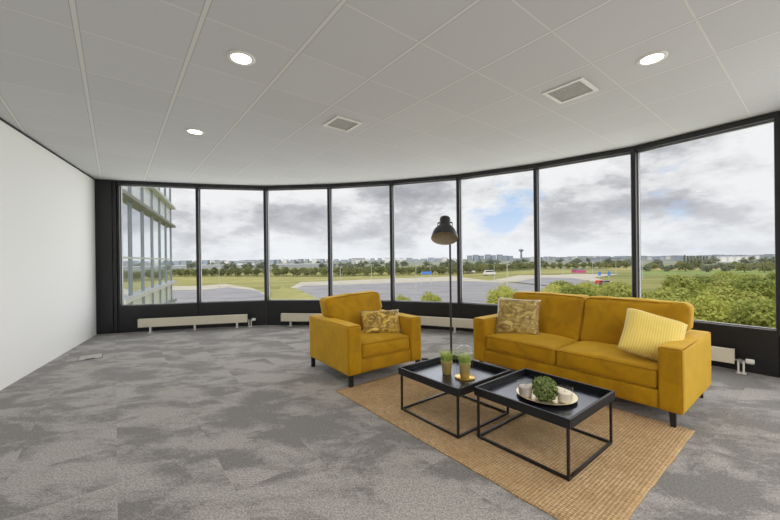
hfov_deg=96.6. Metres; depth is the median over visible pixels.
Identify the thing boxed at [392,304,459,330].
wall
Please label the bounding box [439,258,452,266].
distant copse
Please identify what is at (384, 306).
wall
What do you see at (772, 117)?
window
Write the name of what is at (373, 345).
seat cushion
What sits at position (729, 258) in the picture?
storage tank
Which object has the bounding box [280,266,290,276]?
tree
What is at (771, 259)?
distant copse
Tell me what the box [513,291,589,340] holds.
cushion
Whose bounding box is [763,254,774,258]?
building
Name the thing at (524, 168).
window
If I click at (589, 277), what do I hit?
road
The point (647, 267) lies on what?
shrub
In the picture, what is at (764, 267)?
shrub
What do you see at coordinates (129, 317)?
wall
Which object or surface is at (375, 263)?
distant copse
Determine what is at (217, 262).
building
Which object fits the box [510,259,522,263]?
distant copse
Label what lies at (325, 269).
tree
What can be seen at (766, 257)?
distant copse
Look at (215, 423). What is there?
floor
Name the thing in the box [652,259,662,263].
distant copse
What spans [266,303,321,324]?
wall
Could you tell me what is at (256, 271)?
tree
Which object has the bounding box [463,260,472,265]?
distant copse
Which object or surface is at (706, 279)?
leafy tree
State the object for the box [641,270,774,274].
meadow
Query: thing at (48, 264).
wall
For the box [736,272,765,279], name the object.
leafy tree
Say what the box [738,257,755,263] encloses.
distant copse
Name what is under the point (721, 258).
storage tank
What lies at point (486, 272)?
truck
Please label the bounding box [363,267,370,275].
tree
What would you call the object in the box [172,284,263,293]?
pavement
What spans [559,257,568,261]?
building
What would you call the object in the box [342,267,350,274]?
tree
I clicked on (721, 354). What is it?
radiator
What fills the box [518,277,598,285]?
road
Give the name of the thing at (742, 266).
shrub
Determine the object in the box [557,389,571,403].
candle
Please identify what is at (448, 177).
window
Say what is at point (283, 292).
lawn
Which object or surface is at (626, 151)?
window
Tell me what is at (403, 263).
distant copse
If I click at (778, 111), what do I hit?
wall
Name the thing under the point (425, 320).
radiator
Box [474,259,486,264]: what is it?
distant copse
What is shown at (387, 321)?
throw cushion
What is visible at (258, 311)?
wall
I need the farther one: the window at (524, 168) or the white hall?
the white hall
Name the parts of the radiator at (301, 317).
panel, panel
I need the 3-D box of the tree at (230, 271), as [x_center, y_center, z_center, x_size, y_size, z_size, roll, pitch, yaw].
[-116.182,9.090,253.502,6.339,6.440,5.528,-1,0,41]
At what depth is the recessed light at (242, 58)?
2.49 m
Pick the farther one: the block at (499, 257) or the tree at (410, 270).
the block at (499, 257)
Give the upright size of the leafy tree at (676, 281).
8.176 m
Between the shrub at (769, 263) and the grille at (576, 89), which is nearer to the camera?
the grille at (576, 89)
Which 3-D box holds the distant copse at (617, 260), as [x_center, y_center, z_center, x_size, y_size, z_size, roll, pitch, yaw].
[279.351,3.554,418.395,19.529,13.220,18.860,-1,0,-25]
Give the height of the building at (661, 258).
11.847 m
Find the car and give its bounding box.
[594,280,604,284]
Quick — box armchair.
[309,291,420,387]
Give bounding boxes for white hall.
[352,258,364,263]
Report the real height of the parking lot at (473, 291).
0.001 m
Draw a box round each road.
[485,274,616,284]
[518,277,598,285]
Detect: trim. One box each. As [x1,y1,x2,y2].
[0,117,94,179]
[631,148,636,297]
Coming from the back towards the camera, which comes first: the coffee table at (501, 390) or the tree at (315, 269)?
the tree at (315, 269)
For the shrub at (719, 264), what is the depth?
317.18 m
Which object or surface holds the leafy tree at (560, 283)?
on the parking lot at (473, 291)
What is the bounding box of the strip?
[601,267,774,269]
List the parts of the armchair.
leg, armrest, leg, rail, armrest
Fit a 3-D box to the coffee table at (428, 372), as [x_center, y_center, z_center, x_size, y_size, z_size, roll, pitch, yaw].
[0.523,1.051,2.808,0.635,0.348,0.635,-1,0,-38]
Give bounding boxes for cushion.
[320,291,381,329]
[361,309,401,333]
[361,330,408,357]
[486,332,580,364]
[495,297,540,334]
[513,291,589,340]
[556,341,657,387]
[580,296,693,344]
[617,307,687,361]
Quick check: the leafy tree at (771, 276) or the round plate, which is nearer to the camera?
the round plate
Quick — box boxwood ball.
[532,375,557,401]
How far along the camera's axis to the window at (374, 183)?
6.61 m
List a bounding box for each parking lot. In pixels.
[172,287,263,302]
[297,281,545,302]
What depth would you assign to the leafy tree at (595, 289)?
58.60 m
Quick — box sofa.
[473,291,710,427]
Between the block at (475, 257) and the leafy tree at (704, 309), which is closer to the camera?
the leafy tree at (704, 309)
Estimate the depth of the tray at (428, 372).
2.77 m
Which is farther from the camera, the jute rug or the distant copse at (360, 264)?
the distant copse at (360, 264)
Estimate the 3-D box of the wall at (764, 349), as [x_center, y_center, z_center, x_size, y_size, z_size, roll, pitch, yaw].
[3.654,0.974,4.089,0.100,0.473,1.287,-1,0,-33]
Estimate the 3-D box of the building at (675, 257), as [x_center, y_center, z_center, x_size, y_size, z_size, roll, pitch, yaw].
[775.893,-4.148,923.656,11.360,10.726,31.000,-1,0,0]
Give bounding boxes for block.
[467,255,472,260]
[473,255,478,260]
[485,254,490,260]
[497,254,502,260]
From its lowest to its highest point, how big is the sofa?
0.856 m
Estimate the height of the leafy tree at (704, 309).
7.631 m
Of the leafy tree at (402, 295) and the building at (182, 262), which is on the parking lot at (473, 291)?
the leafy tree at (402, 295)
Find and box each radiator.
[138,314,255,332]
[281,313,321,326]
[420,316,472,332]
[711,346,754,374]
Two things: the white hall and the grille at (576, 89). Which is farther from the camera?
the white hall
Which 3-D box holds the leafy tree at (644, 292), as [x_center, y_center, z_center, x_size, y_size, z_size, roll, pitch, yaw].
[44.496,7.941,58.742,6.120,5.600,5.574,-1,0,43]
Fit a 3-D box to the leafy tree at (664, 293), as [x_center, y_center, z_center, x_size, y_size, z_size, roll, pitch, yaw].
[35.091,7.029,43.754,6.530,7.704,6.157,-1,0,-19]
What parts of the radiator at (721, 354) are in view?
panel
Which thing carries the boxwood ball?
on the round plate
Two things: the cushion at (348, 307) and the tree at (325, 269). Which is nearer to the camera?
the cushion at (348, 307)
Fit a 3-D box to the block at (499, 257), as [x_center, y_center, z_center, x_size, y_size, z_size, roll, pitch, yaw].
[544.683,-12.057,1712.493,22.556,29.680,26.000,-1,0,0]
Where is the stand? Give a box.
[572,269,585,272]
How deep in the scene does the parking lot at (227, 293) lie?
114.11 m
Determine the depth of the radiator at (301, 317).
6.55 m
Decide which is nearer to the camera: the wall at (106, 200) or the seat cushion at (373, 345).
the seat cushion at (373, 345)
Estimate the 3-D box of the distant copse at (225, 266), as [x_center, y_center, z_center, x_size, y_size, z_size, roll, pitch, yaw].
[-215.398,8.766,470.173,20.422,14.314,21.146,-1,0,-10]
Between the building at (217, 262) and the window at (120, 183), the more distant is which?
the building at (217, 262)
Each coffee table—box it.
[398,354,510,438]
[474,368,614,481]
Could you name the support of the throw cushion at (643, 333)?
on the sofa
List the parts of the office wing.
pane, pane, spandrel panel, spandrel panel, pane, pane, pane, pane, pane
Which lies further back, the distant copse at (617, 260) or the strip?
the distant copse at (617, 260)
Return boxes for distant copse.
[186,262,195,268]
[222,261,237,269]
[241,262,253,268]
[253,262,270,268]
[318,262,327,267]
[343,262,354,268]
[355,261,366,266]
[370,261,380,266]
[386,261,399,266]
[401,260,408,265]
[422,260,431,265]
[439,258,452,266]
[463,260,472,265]
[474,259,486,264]
[485,258,496,263]
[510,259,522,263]
[569,258,580,263]
[601,257,613,262]
[613,258,630,265]
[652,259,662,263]
[684,256,705,264]
[702,256,719,263]
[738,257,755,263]
[755,256,767,262]
[765,258,774,262]
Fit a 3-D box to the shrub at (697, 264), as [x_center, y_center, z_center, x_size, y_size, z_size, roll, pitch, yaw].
[266.420,4.390,302.230,7.752,7.064,9.029,-1,0,-4]
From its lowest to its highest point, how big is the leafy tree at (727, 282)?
7.633 m
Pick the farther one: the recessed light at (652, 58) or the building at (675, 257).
the building at (675, 257)
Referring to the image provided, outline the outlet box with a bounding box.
[77,353,102,360]
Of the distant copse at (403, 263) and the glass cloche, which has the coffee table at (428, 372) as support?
the glass cloche
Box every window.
[117,180,197,308]
[195,184,266,304]
[265,184,327,302]
[327,181,392,303]
[391,175,459,305]
[458,164,534,307]
[533,146,632,291]
[633,111,779,335]
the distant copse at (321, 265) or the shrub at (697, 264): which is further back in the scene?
the distant copse at (321, 265)
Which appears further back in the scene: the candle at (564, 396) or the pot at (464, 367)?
the pot at (464, 367)
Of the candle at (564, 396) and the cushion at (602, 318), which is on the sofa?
the cushion at (602, 318)
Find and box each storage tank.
[718,256,726,261]
[726,256,733,261]
[733,256,740,261]
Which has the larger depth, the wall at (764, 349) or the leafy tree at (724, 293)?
the leafy tree at (724, 293)
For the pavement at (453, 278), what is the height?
0.001 m
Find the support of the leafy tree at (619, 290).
on the ground at (649, 283)
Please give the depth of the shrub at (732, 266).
258.59 m
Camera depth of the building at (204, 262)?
1266.18 m
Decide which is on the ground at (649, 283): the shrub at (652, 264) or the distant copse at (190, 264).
the distant copse at (190, 264)
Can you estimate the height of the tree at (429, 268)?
6.684 m
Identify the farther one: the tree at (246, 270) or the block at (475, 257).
the block at (475, 257)
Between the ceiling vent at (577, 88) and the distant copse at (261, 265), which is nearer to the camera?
the ceiling vent at (577, 88)
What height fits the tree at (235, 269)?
7.324 m
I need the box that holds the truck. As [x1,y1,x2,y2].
[483,270,495,274]
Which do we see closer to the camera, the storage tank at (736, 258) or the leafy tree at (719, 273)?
the leafy tree at (719, 273)
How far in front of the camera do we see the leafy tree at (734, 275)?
71.24 m
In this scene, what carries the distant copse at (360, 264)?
on the ground at (649, 283)
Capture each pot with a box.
[441,361,452,374]
[459,362,470,377]
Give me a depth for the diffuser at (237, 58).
2.49 m
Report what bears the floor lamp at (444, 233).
on the floor
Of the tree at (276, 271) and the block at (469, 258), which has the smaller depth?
the tree at (276, 271)
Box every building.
[173,261,180,264]
[181,260,191,264]
[202,260,209,264]
[210,260,219,264]
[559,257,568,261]
[582,256,592,261]
[651,256,663,260]
[674,256,686,259]
[743,255,759,259]
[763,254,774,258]
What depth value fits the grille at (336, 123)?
3.73 m
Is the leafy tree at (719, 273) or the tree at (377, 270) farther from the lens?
the tree at (377, 270)
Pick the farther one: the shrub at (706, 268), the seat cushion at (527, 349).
the shrub at (706, 268)
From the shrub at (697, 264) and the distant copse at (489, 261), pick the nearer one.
the shrub at (697, 264)
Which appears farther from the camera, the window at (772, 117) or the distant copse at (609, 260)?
the distant copse at (609, 260)
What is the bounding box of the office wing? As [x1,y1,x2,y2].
[122,186,176,304]
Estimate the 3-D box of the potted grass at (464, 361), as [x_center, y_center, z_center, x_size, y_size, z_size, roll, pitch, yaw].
[0.590,0.809,2.709,0.179,0.195,0.172,-1,0,35]
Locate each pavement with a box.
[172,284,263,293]
[290,276,507,287]
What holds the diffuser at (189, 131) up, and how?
attached to the recessed light at (189, 130)
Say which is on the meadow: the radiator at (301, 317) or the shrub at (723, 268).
the shrub at (723, 268)
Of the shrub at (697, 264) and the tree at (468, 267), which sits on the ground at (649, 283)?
the tree at (468, 267)
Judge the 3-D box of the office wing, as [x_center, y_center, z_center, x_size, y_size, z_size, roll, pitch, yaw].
[-11.010,2.381,8.494,9.160,20.560,7.886,-1,0,-25]
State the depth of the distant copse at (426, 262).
566.96 m
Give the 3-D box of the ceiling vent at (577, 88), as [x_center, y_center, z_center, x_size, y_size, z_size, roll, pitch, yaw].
[1.588,-1.476,3.050,0.335,0.010,0.335,-1,0,-38]
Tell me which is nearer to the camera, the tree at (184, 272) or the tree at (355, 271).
the tree at (355, 271)
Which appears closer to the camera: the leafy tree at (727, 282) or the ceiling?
the ceiling
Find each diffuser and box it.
[188,130,201,133]
[231,53,250,63]
[641,54,663,63]
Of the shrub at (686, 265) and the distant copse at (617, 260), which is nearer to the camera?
the shrub at (686, 265)
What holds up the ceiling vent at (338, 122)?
in the ceiling
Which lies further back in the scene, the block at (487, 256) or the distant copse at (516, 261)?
the block at (487, 256)
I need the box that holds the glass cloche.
[455,351,474,380]
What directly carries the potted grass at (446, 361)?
on the coffee table at (428, 372)
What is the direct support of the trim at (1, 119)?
attached to the wall at (48, 264)
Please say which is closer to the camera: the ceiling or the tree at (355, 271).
the ceiling
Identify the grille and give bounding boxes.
[328,118,357,129]
[547,81,592,101]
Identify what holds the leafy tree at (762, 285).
on the ground at (649, 283)
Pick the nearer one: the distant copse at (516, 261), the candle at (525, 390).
the candle at (525, 390)
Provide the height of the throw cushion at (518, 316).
0.410 m
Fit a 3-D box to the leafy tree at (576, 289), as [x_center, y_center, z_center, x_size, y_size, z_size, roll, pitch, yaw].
[31.420,7.506,58.076,7.432,6.801,6.769,-1,0,5]
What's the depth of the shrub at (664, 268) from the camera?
255.61 m
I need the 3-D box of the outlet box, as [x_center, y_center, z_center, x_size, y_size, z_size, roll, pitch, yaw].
[-3.953,1.282,4.606,0.250,0.007,0.300,-1,0,-38]
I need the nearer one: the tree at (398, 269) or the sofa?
the sofa
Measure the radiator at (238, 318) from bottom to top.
0.247 m
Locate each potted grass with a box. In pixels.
[438,349,454,374]
[456,349,476,377]
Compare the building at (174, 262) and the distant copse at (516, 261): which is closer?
the distant copse at (516, 261)
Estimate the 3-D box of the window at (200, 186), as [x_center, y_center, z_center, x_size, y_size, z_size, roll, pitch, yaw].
[-3.003,-0.298,6.692,1.264,2.280,0.155,-1,0,-12]
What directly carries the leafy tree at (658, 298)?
on the ground at (649, 283)
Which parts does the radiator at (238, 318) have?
panel, panel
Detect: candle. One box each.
[518,384,531,396]
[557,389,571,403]
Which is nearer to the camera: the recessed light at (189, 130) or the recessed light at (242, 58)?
the recessed light at (242, 58)
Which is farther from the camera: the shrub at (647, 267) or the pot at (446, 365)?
the shrub at (647, 267)
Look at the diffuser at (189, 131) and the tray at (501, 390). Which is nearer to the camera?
the tray at (501, 390)
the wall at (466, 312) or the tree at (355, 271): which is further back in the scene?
the tree at (355, 271)
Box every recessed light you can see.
[185,128,203,134]
[227,50,254,65]
[636,51,667,65]
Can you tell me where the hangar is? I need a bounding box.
[590,257,626,261]
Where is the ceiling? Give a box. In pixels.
[0,0,779,185]
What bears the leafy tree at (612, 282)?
on the parking lot at (473, 291)
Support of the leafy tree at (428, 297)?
on the parking lot at (473, 291)
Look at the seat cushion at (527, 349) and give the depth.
3.48 m
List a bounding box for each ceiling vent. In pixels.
[323,116,362,131]
[542,77,598,103]
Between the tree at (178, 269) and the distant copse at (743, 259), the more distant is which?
the distant copse at (743, 259)
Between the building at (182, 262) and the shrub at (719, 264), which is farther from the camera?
the building at (182, 262)
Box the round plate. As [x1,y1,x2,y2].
[516,384,577,404]
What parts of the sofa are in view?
armrest, rail, leg, armrest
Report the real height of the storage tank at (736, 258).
10.800 m
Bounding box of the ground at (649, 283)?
[172,258,773,294]
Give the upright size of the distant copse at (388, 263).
11.903 m
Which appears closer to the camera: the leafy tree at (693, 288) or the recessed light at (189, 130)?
the recessed light at (189, 130)
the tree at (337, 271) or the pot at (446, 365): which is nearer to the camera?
the pot at (446, 365)
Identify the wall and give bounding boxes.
[0,120,95,389]
[94,179,119,333]
[119,305,198,332]
[199,303,266,327]
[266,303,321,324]
[381,304,391,309]
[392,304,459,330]
[460,306,497,331]
[690,326,779,377]
[778,111,779,275]
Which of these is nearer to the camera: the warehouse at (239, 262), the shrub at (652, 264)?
the shrub at (652, 264)
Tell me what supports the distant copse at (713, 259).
on the ground at (649, 283)
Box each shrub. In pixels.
[641,264,651,270]
[648,262,658,269]
[660,266,670,271]
[677,262,693,271]
[690,261,701,267]
[698,265,710,271]
[717,262,725,267]
[719,265,731,271]
[725,263,736,269]
[734,263,752,271]
[757,264,773,272]
[758,261,774,268]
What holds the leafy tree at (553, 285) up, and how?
on the parking lot at (473, 291)
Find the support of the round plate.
on the coffee table at (501, 390)
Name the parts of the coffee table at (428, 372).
leg, rail, rail, leg, rail, rail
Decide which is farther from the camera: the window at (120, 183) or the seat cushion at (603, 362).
the window at (120, 183)
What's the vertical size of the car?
1.700 m
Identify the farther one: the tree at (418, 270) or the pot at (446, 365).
the tree at (418, 270)
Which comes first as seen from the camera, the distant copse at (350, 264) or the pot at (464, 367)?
the pot at (464, 367)
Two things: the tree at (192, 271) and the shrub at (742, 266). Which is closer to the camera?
the shrub at (742, 266)
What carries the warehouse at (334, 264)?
on the ground at (649, 283)
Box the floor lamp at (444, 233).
[421,215,457,359]
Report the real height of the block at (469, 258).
26.500 m
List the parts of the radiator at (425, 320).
panel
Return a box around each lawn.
[263,286,317,299]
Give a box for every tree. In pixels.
[173,268,181,275]
[179,269,188,276]
[189,269,195,274]
[207,269,214,276]
[217,269,224,276]
[225,268,233,276]
[233,267,240,276]
[241,267,250,273]
[252,268,260,275]
[272,267,280,274]
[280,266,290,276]
[293,267,300,276]
[302,268,309,274]
[310,267,319,273]
[321,268,327,275]
[333,266,341,274]
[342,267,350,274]
[351,267,360,274]
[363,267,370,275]
[373,266,382,273]
[395,294,410,300]
[396,267,403,274]
[406,266,414,273]
[415,266,422,273]
[420,291,441,300]
[425,266,433,272]
[436,266,443,274]
[465,265,471,273]
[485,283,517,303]
[546,282,560,291]
[548,280,574,287]
[558,285,597,296]
[580,280,599,287]
[590,285,604,295]
[599,283,644,297]
[601,281,630,286]
[642,285,694,302]
[642,290,653,296]
[650,295,699,319]
[661,273,698,289]
[677,292,738,323]
[683,282,716,299]
[691,274,714,284]
[695,286,773,306]
[708,278,741,287]
[712,271,740,277]
[714,274,738,280]
[728,296,775,327]
[730,275,774,303]
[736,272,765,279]
[765,272,774,281]
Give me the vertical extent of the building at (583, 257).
13.954 m
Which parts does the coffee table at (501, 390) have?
leg, rail, rail, leg, rail, rail, leg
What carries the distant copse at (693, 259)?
on the ground at (649, 283)
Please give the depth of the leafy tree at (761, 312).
31.09 m
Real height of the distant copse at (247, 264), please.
11.313 m
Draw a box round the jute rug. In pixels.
[336,373,694,519]
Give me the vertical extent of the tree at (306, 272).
6.242 m
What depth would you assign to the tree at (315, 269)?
237.39 m
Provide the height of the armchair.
0.856 m
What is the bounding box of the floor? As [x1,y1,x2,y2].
[0,325,779,519]
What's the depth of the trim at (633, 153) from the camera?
4.58 m
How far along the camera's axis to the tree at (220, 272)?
255.67 m
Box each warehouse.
[172,263,336,268]
[238,261,260,263]
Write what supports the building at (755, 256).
on the ground at (649, 283)
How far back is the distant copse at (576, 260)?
568.76 m
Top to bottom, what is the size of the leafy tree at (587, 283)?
6.769 m
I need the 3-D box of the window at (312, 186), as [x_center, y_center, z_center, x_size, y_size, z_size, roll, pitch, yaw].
[-1.770,-0.312,6.772,1.262,2.280,0.136,-1,0,5]
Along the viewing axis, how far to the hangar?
799.93 m
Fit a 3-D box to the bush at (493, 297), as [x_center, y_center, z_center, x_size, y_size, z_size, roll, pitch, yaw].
[19.616,7.503,59.983,7.019,7.077,5.708,-1,0,30]
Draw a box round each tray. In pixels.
[398,354,510,396]
[474,368,614,429]

